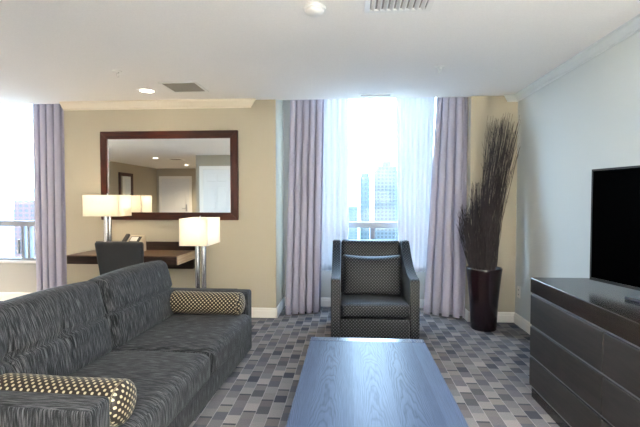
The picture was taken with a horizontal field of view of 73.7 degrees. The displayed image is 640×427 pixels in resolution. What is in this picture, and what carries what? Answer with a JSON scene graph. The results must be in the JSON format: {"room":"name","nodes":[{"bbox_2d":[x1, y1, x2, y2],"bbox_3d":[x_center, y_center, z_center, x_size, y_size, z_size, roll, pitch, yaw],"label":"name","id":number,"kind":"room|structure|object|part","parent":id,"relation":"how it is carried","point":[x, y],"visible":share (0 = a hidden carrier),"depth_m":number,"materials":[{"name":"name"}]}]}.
{"room":"hotel room","nodes":[
{"label":"hotel room","id":0,"kind":"room"},
{"bbox_2d":[0,263,36,292],"bbox_3d":[-4.645,-0.224,5.655,3.540,2.720,0.160,0,2,4],"label":"wall","id":1,"kind":"structure","parent":0,"point":[14,277],"depth_m":5.56,"materials":[{"name":"beige paint"}]},
{"bbox_2d":[0,104,35,262],"bbox_3d":[-4.808,-0.420,5.613,2.360,2.125,0.105,0,2,4],"label":"window","id":2,"kind":"structure","parent":1,"relation":"in","point":[27,230],"depth_m":5.55,"materials":[{"name":"metal"}]},
{"bbox_3d":[-4.807,0.127,5.645,2.230,0.070,0.075,0,2,4],"label":"transom rail","id":3,"kind":"part","parent":2,"relation":"part of","materials":[{"name":"metal"}]},
{"bbox_3d":[-4.810,0.627,5.614,2.360,0.032,0.040,0,2,4],"label":"sill","id":4,"kind":"part","parent":2,"relation":"part of","materials":[{"name":"white paint"}]},
{"bbox_2d":[64,100,283,307],"bbox_3d":[-1.681,-0.199,5.172,2.440,2.700,0.710,0,2,4],"label":"wall","id":5,"kind":"structure","parent":0,"point":[249,253],"depth_m":4.80,"materials":[{"name":"paint"}]},
{"bbox_2d":[67,241,194,268],"bbox_3d":[-1.985,0.475,4.588,1.165,0.300,0.540,0,2,4],"label":"writing desk","id":6,"kind":"object","parent":5,"relation":"attached to","point":[175,256],"visible":0.59,"depth_m":4.54,"materials":[{"name":"brown wood"}]},
{"bbox_2d":[82,193,131,241],"bbox_3d":[-2.288,0.098,4.607,0.390,0.637,0.270,0,2,4],"label":"table lamp","id":7,"kind":"object","parent":6,"relation":"on","point":[107,206],"visible":0.81,"depth_m":4.47,"materials":[{"name":"beige fabric"}]},
{"bbox_3d":[-2.290,0.203,4.580,0.048,0.392,0.048,0,2,4],"label":"stem","id":8,"kind":"part","parent":7,"relation":"part of","materials":[{"name":"silver metal"}]},
{"bbox_3d":[-2.288,-0.086,4.601,0.390,0.225,0.270,0,2,4],"label":"lamp shade","id":9,"kind":"part","parent":7,"relation":"part of","materials":[{"name":"fabric"}]},
{"bbox_3d":[-2.286,0.201,4.641,0.048,0.392,0.048,0,2,4],"label":"stem","id":10,"kind":"part","parent":7,"relation":"part of","materials":[{"name":"silver metal"}]},
{"bbox_2d":[121,234,146,250],"bbox_3d":[-2.033,0.319,4.626,0.200,0.195,0.219,0,2,12],"label":"desk telephone","id":11,"kind":"object","parent":6,"relation":"on","point":[128,238],"visible":0.3,"depth_m":4.65,"materials":[{"name":"beige plastic"}]},
{"bbox_3d":[-1.624,0.560,4.806,0.420,0.117,0.060,0,2,4],"label":"apron panel","id":12,"kind":"part","parent":6,"relation":"part of","materials":[{"name":"brown wood"}]},
{"bbox_3d":[-1.410,0.465,4.547,0.012,0.090,0.540,0,2,4],"label":"panel","id":13,"kind":"part","parent":6,"relation":"part of","materials":[{"name":"brown wood"}]},
{"bbox_2d":[59,98,255,110],"bbox_3d":[-1.811,-1.213,4.755,2.235,0.085,0.075,0,2,4],"label":"crown molding","id":14,"kind":"structure","parent":5,"relation":"attached to","point":[241,102],"depth_m":4.75,"materials":[{"name":"beige paint"}]},
{"bbox_2d":[100,130,238,219],"bbox_3d":[-1.696,-0.425,4.792,1.580,0.995,0.035,0,2,4],"label":"wall mirror","id":15,"kind":"object","parent":5,"relation":"attached to","point":[167,175],"visible":0.86,"depth_m":4.79,"materials":[{"name":"clear mirror"}]},
{"bbox_3d":[-1.696,-0.879,4.778,1.574,0.085,0.035,0,2,4],"label":"frame rail","id":16,"kind":"part","parent":15,"relation":"part of","materials":[{"name":"brown wood"}]},
{"bbox_3d":[-1.696,0.030,4.806,1.574,0.085,0.035,0,2,4],"label":"frame rail","id":17,"kind":"part","parent":15,"relation":"part of","materials":[{"name":"brown wood"}]},
{"bbox_2d":[0,292,423,317],"bbox_3d":[-2.411,1.097,5.176,8.069,0.110,0.566,0,2,4],"label":"baseboard","id":18,"kind":"structure","parent":5,"relation":"attached to","point":[256,312],"depth_m":5.14,"materials":[{"name":"white paint"}]},
{"bbox_2d":[0,301,558,426],"bbox_3d":[-2.509,1.369,0.220,8.770,0.120,10.800,0,2,4],"label":"floor","id":19,"kind":"structure","parent":0,"point":[486,374],"depth_m":3.29,"materials":[{"name":"carpet"}]},
{"bbox_2d":[95,242,143,274],"bbox_3d":[-1.911,0.722,4.341,0.472,0.917,0.527,0,2,3],"label":"desk chair","id":20,"kind":"object","parent":19,"relation":"on","point":[111,256],"visible":0.3,"depth_m":4.09,"materials":[{"name":"black fabric"}]},
{"bbox_2d":[0,260,251,426],"bbox_3d":[-1.144,0.815,2.635,0.997,0.835,2.115,0,2,7],"label":"sofa","id":21,"kind":"object","parent":19,"relation":"on","point":[119,323],"visible":0.95,"depth_m":2.35,"materials":[{"name":"grey fabric"}]},
{"bbox_3d":[-1.285,0.958,1.656,0.945,0.510,0.130,0,2,7],"label":"arm","id":22,"kind":"part","parent":21,"relation":"part of","materials":[{"name":"grey fabric"}]},
{"bbox_2d":[0,281,111,375],"bbox_3d":[-1.460,0.662,2.215,0.257,0.500,0.940,-13,0,7],"label":"cushion","id":23,"kind":"object","parent":21,"relation":"on","point":[65,330],"depth_m":2.19,"materials":[{"name":"grey fabric"}]},
{"bbox_2d":[0,373,136,426],"bbox_3d":[-1.085,0.777,1.790,0.620,0.181,0.187,0,2,7],"label":"bolster pillow","id":24,"kind":"object","parent":21,"relation":"on","point":[121,393],"visible":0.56,"depth_m":1.74,"materials":[{"name":"brown fabric"}]},
{"bbox_2d":[88,260,175,348],"bbox_3d":[-1.352,0.633,3.131,0.258,0.500,0.880,-13,0,7],"label":"cushion","id":25,"kind":"object","parent":21,"relation":"on","point":[136,298],"depth_m":2.93,"materials":[{"name":"grey fabric"}]},
{"bbox_2d":[69,351,209,426],"bbox_3d":[-1.090,0.938,2.181,0.784,0.206,0.956,0,2,7],"label":"seat cushion","id":26,"kind":"object","parent":21,"relation":"on","point":[165,382],"depth_m":2.25,"materials":[{"name":"grey fabric"}]},
{"bbox_2d":[111,314,250,375],"bbox_3d":[-0.983,0.909,3.097,0.784,0.206,0.896,0,2,7],"label":"seat cushion","id":27,"kind":"object","parent":21,"relation":"on","point":[218,337],"depth_m":2.89,"materials":[{"name":"grey fabric"}]},
{"bbox_2d":[170,291,244,314],"bbox_3d":[-0.912,0.720,3.441,0.620,0.181,0.187,0,2,7],"label":"bolster pillow","id":28,"kind":"object","parent":21,"relation":"on","point":[182,302],"visible":0.96,"depth_m":3.37,"materials":[{"name":"brown fabric"}]},
{"bbox_3d":[-1.054,0.896,3.627,0.945,0.510,0.130,0,2,7],"label":"arm","id":29,"kind":"part","parent":21,"relation":"part of","materials":[{"name":"grey fabric"}]},
{"bbox_2d":[331,239,419,338],"bbox_3d":[0.521,0.737,4.269,0.800,0.888,0.856,0,2,3],"label":"armchair","id":30,"kind":"object","parent":19,"relation":"on","point":[352,316],"visible":0.72,"depth_m":3.88,"materials":[{"name":"grey fabric"}]},
{"bbox_3d":[0.163,0.711,4.281,0.085,0.838,0.820,0,2,3],"label":"arm","id":31,"kind":"part","parent":30,"relation":"part of","materials":[{"name":"grey fabric"}]},
{"bbox_3d":[0.537,0.601,4.557,0.626,0.630,0.271,0,2,3],"label":"backrest","id":32,"kind":"part","parent":30,"relation":"part of","materials":[{"name":"grey fabric"}]},
{"bbox_2d":[342,255,401,294],"bbox_3d":[0.522,0.616,4.295,0.598,0.388,0.214,0,2,3],"label":"lumbar pillow","id":33,"kind":"object","parent":30,"relation":"on","point":[362,275],"visible":0.99,"depth_m":4.23,"materials":[{"name":"grey fabric"}]},
{"bbox_2d":[340,292,409,318],"bbox_3d":[0.515,0.881,4.176,0.626,0.149,0.662,0,2,3],"label":"seat cushion","id":34,"kind":"object","parent":30,"relation":"on","point":[351,306],"depth_m":3.86,"materials":[{"name":"grey fabric"}]},
{"bbox_3d":[0.517,1.040,4.218,0.630,0.185,0.705,0,2,3],"label":"rail","id":35,"kind":"part","parent":30,"relation":"part of","materials":[{"name":"grey fabric"}]},
{"bbox_3d":[0.877,0.712,4.240,0.085,0.838,0.820,0,2,3],"label":"arm","id":36,"kind":"part","parent":30,"relation":"part of","materials":[{"name":"grey fabric"}]},
{"bbox_2d":[286,337,468,426],"bbox_3d":[0.259,1.038,2.146,0.724,0.420,1.270,0,2,4],"label":"coffee table","id":37,"kind":"object","parent":19,"relation":"on","point":[343,382],"visible":1,"depth_m":2.04,"materials":[{"name":"blue wood"}]},
{"bbox_2d":[466,266,502,331],"bbox_3d":[1.673,0.864,4.363,0.352,0.628,0.352,0,2,4],"label":"planter","id":38,"kind":"object","parent":19,"relation":"on","point":[483,285],"visible":0.83,"depth_m":4.25,"materials":[{"name":"brown ceramic"}]},
{"bbox_2d":[456,204,479,269],"bbox_3d":[1.524,0.266,4.332,0.278,0.737,0.169,0,2,4],"label":"bundle","id":39,"kind":"object","parent":38,"relation":"in","point":[467,228],"visible":0.88,"depth_m":4.30,"materials":[{"name":"brown plant"}]},
{"bbox_2d":[469,182,491,269],"bbox_3d":[1.624,0.151,4.339,0.234,0.966,0.214,0,2,4],"label":"bundle","id":40,"kind":"object","parent":38,"relation":"in","point":[477,229],"visible":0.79,"depth_m":4.30,"materials":[{"name":"brown plant"}]},
{"bbox_2d":[479,114,520,269],"bbox_3d":[1.812,-0.192,4.354,0.422,1.650,0.237,0,2,-2],"label":"bundle","id":41,"kind":"object","parent":38,"relation":"in","point":[492,241],"visible":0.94,"depth_m":4.30,"materials":[{"name":"brown plant"}]},
{"bbox_2d":[529,277,639,426],"bbox_3d":[1.626,0.852,2.024,0.560,0.800,1.640,0,2,4],"label":"dresser","id":42,"kind":"object","parent":19,"relation":"on","point":[584,371],"visible":0.95,"depth_m":2.24,"materials":[{"name":"brown wood"}]},
{"bbox_3d":[1.389,1.064,2.460,0.024,0.183,0.817,0,2,4],"label":"drawer","id":43,"kind":"part","parent":42,"relation":"part of","materials":[{"name":"brown wood"}]},
{"bbox_3d":[1.389,0.861,2.454,0.024,0.190,0.817,0,2,4],"label":"drawer","id":44,"kind":"part","parent":42,"relation":"part of","materials":[{"name":"brown wood"}]},
{"bbox_3d":[1.389,0.651,2.447,0.024,0.198,0.817,0,2,4],"label":"drawer","id":45,"kind":"part","parent":42,"relation":"part of","materials":[{"name":"brown wood"}]},
{"bbox_3d":[1.332,1.090,1.639,0.024,0.183,0.817,0,2,4],"label":"drawer","id":46,"kind":"part","parent":42,"relation":"part of","materials":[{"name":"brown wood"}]},
{"bbox_2d":[589,165,639,302],"bbox_3d":[1.712,0.107,1.938,0.165,0.693,1.150,0,2,-11],"label":"television","id":47,"kind":"object","parent":42,"relation":"on","point":[615,192],"visible":1,"depth_m":2.32,"materials":[{"name":"black plastic"}]},
{"bbox_3d":[1.332,0.887,1.633,0.024,0.190,0.817,0,2,4],"label":"drawer","id":48,"kind":"part","parent":42,"relation":"part of","materials":[{"name":"brown wood"}]},
{"bbox_3d":[1.332,0.677,1.626,0.024,0.198,0.817,0,2,4],"label":"drawer","id":49,"kind":"part","parent":42,"relation":"part of","materials":[{"name":"brown wood"}]},
{"bbox_3d":[-1.164,0.984,4.155,0.580,0.400,0.580,0,2,4],"label":"end table","id":50,"kind":"object","parent":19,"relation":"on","visible":0},
{"bbox_2d":[179,216,219,287],"bbox_3d":[-1.169,0.401,4.182,0.270,0.760,0.390,0,2,4],"label":"table lamp","id":51,"kind":"object","parent":50,"relation":"on","point":[199,231],"visible":0.79,"depth_m":4.00,"materials":[{"name":"beige fabric"}]},
{"bbox_3d":[-1.200,0.520,4.188,0.048,0.485,0.048,0,2,4],"label":"stem","id":52,"kind":"part","parent":51,"relation":"part of","materials":[{"name":"silver metal"}]},
{"bbox_3d":[-1.169,0.171,4.175,0.270,0.255,0.390,0,2,4],"label":"lamp shade","id":53,"kind":"part","parent":51,"relation":"part of","materials":[{"name":"fabric"}]},
{"bbox_3d":[-1.138,0.521,4.184,0.048,0.485,0.048,0,2,4],"label":"stem","id":54,"kind":"part","parent":51,"relation":"part of","materials":[{"name":"silver metal"}]},
{"bbox_2d":[0,0,639,104],"bbox_3d":[-2.533,-1.279,-0.203,8.770,0.360,10.120,0,2,4],"label":"ceiling","id":55,"kind":"structure","parent":0,"point":[52,51],"depth_m":3.04,"materials":[{"name":"white paint"}]},
{"bbox_2d":[113,70,121,77],"bbox_3d":[-1.735,-1.194,3.661,0.076,0.054,0.076,0,2,4],"label":"sprinkler","id":56,"kind":"object","parent":55,"relation":"attached to","point":[116,71],"visible":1,"depth_m":3.65,"materials":[{"name":"white plastic"}]},
{"bbox_2d":[137,88,155,92],"bbox_3d":[-1.750,-1.238,4.311,0.180,0.008,0.180,0,2,4],"label":"recessed light","id":57,"kind":"object","parent":55,"relation":"in","point":[143,90],"visible":1,"depth_m":4.29,"materials":[{"name":"white plastic"}]},
{"bbox_2d":[157,81,208,92],"bbox_3d":[-1.328,-1.234,4.176,0.370,0.008,0.370,0,2,4],"label":"ceiling vent","id":58,"kind":"object","parent":55,"relation":"in","point":[191,86],"visible":1,"depth_m":4.17,"materials":[{"name":"white plastic"}]},
{"bbox_2d":[163,83,203,91],"bbox_3d":[-1.328,-1.235,4.176,0.320,0.003,0.320,0,2,4],"label":"grille","id":59,"kind":"object","parent":58,"relation":"attached to","point":[173,87],"depth_m":4.18,"materials":[{"name":"grey metal"}]},
{"bbox_2d":[303,3,325,16],"bbox_3d":[-0.032,-1.163,2.458,0.132,0.041,0.132,0,2,4],"label":"smoke detector","id":60,"kind":"object","parent":55,"relation":"attached to","point":[311,9],"visible":1,"depth_m":2.42,"materials":[{"name":"white plastic"}]},
{"bbox_2d":[359,94,391,96],"bbox_3d":[0.584,-1.245,4.493,0.340,0.006,0.090,0,2,4],"label":"ceiling vent","id":61,"kind":"object","parent":55,"relation":"in","point":[360,95],"visible":1,"depth_m":4.51,"materials":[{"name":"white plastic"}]},
{"bbox_2d":[364,0,434,12],"bbox_3d":[0.435,-1.169,2.300,0.380,0.018,0.380,0,2,4],"label":"ceiling vent","id":62,"kind":"object","parent":55,"relation":"in","point":[371,6],"visible":1,"depth_m":2.41,"materials":[{"name":"white plastic"}]},
{"bbox_2d":[435,66,444,73],"bbox_3d":[0.998,-1.191,3.550,0.076,0.054,0.076,0,2,4],"label":"sprinkler","id":63,"kind":"object","parent":55,"relation":"attached to","point":[436,67],"visible":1,"depth_m":3.54,"materials":[{"name":"white plastic"}]},
{"bbox_2d":[283,100,425,298],"bbox_3d":[0.605,-0.212,5.287,2.105,2.720,0.160,0,2,4],"label":"wall","id":64,"kind":"structure","parent":0,"point":[325,275],"depth_m":5.27,"materials":[{"name":"grey paint"}]},
{"bbox_2d":[349,222,397,239],"bbox_3d":[0.684,-0.408,5.227,1.610,2.125,0.105,0,2,4],"label":"window frame","id":65,"kind":"structure","parent":64,"relation":"in","point":[372,225],"depth_m":5.23,"materials":[{"name":"metal"}]},
{"bbox_3d":[0.685,0.139,5.259,1.480,0.070,0.075,0,2,4],"label":"transom rail","id":66,"kind":"part","parent":65,"relation":"part of","materials":[{"name":"metal"}]},
{"bbox_2d":[465,96,517,311],"bbox_3d":[1.877,-0.191,4.922,0.485,2.700,0.710,0,2,4],"label":"wall","id":67,"kind":"structure","parent":0,"point":[480,108],"depth_m":4.56,"materials":[{"name":"paint"}]},
{"bbox_2d":[462,308,531,334],"bbox_3d":[1.664,1.196,2.047,0.501,0.110,6.240,0,2,4],"label":"baseboard","id":68,"kind":"structure","parent":67,"relation":"attached to","point":[506,317],"depth_m":4.58,"materials":[{"name":"white paint"}]},
{"bbox_2d":[515,31,639,321],"bbox_3d":[1.976,-0.109,2.014,0.120,2.720,6.500,0,2,4],"label":"wall","id":69,"kind":"structure","parent":0,"point":[586,119],"depth_m":3.45,"materials":[{"name":"grey paint"}]},
{"bbox_2d":[517,286,520,297],"bbox_3d":[2.082,0.824,4.473,0.008,0.120,0.074,0,2,4],"label":"wall outlet","id":70,"kind":"object","parent":69,"relation":"attached to","point":[518,287],"visible":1,"depth_m":4.47,"materials":[{"name":"white plastic"}]},
{"bbox_2d":[504,14,639,101],"bbox_3d":[1.813,-1.126,1.687,0.164,0.066,5.690,0,2,4],"label":"crown molding","id":71,"kind":"structure","parent":69,"relation":"attached to","point":[632,26],"depth_m":3.19,"materials":[{"name":"grey paint"}]},
{"bbox_3d":[-2.436,-1.590,5.196,8.205,0.080,0.680,0,2,4],"label":"ceiling","id":72,"kind":"structure","parent":0,"visible":0},
{"bbox_2d":[33,104,66,290],"bbox_3d":[-3.188,-0.194,5.072,0.428,2.673,0.102,0,2,13],"label":"curtain","id":73,"kind":"object","parent":72,"relation":"hanging from","point":[48,119],"visible":0.7,"depth_m":5.04,"materials":[{"name":"fabric"}]},
{"bbox_2d":[285,99,323,314],"bbox_3d":[-0.174,-0.189,4.903,0.476,2.673,0.148,-1,2,-16],"label":"curtain","id":74,"kind":"object","parent":72,"relation":"hanging from","point":[306,132],"visible":0.9,"depth_m":4.86,"materials":[{"name":"fabric"}]},
{"bbox_2d":[321,99,348,270],"bbox_3d":[0.139,-0.424,5.090,0.404,2.215,0.046,0,2,2],"label":"sheer curtain","id":75,"kind":"object","parent":72,"relation":"hanging from","point":[335,198],"visible":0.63,"depth_m":5.08,"materials":[{"name":"white fabric"}]},
{"bbox_2d":[396,98,434,271],"bbox_3d":[1.116,-0.421,5.018,0.460,2.215,0.054,0,2,8],"label":"sheer curtain","id":76,"kind":"object","parent":72,"relation":"hanging from","point":[414,116],"visible":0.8,"depth_m":5.01,"materials":[{"name":"white fabric"}]},
{"bbox_2d":[423,97,467,317],"bbox_3d":[1.411,-0.185,4.803,0.454,2.673,0.135,1,2,28],"label":"curtain","id":77,"kind":"object","parent":72,"relation":"hanging from","point":[445,278],"visible":0.85,"depth_m":4.77,"materials":[{"name":"fabric"}]},
{"label":"outside","id":78,"kind":"structure","parent":0,"visible":0},
{"bbox_2d":[0,206,373,256],"bbox_3d":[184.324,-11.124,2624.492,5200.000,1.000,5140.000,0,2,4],"label":"ground","id":79,"kind":"structure","parent":78,"point":[7,243],"depth_m":937.50,"materials":[{"name":"white"}]},
{"bbox_2d":[14,200,34,256],"bbox_3d":[-208.409,25.831,316.356,26.000,71.000,14.000,0,2,4],"label":"office block","id":80,"kind":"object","parent":79,"relation":"on","point":[24,210],"visible":0.14,"depth_m":309.08,"materials":[{"name":"glass"}]},
{"bbox_2d":[348,207,357,238],"bbox_3d":[34.234,24.800,459.742,12.000,64.000,12.000,0,2,4],"label":"block","id":81,"kind":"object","parent":79,"relation":"on","point":[353,211],"visible":0.43,"depth_m":453.13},
{"bbox_2d":[360,173,369,239],"bbox_3d":[50.100,5.711,478.083,10.000,101.000,12.000,0,2,4],"label":"apartment tower","id":82,"kind":"structure","parent":79,"relation":"on","point":[364,178],"depth_m":471.64,"materials":[{"name":"blue glass"}]},
{"bbox_2d":[374,161,397,239],"bbox_3d":[77.640,-3.175,505.955,27.000,117.000,20.000,0,2,4],"label":"apartment tower","id":83,"kind":"structure","parent":79,"relation":"on","point":[385,176],"depth_m":495.84,"materials":[{"name":"blue glass"}]}
]}

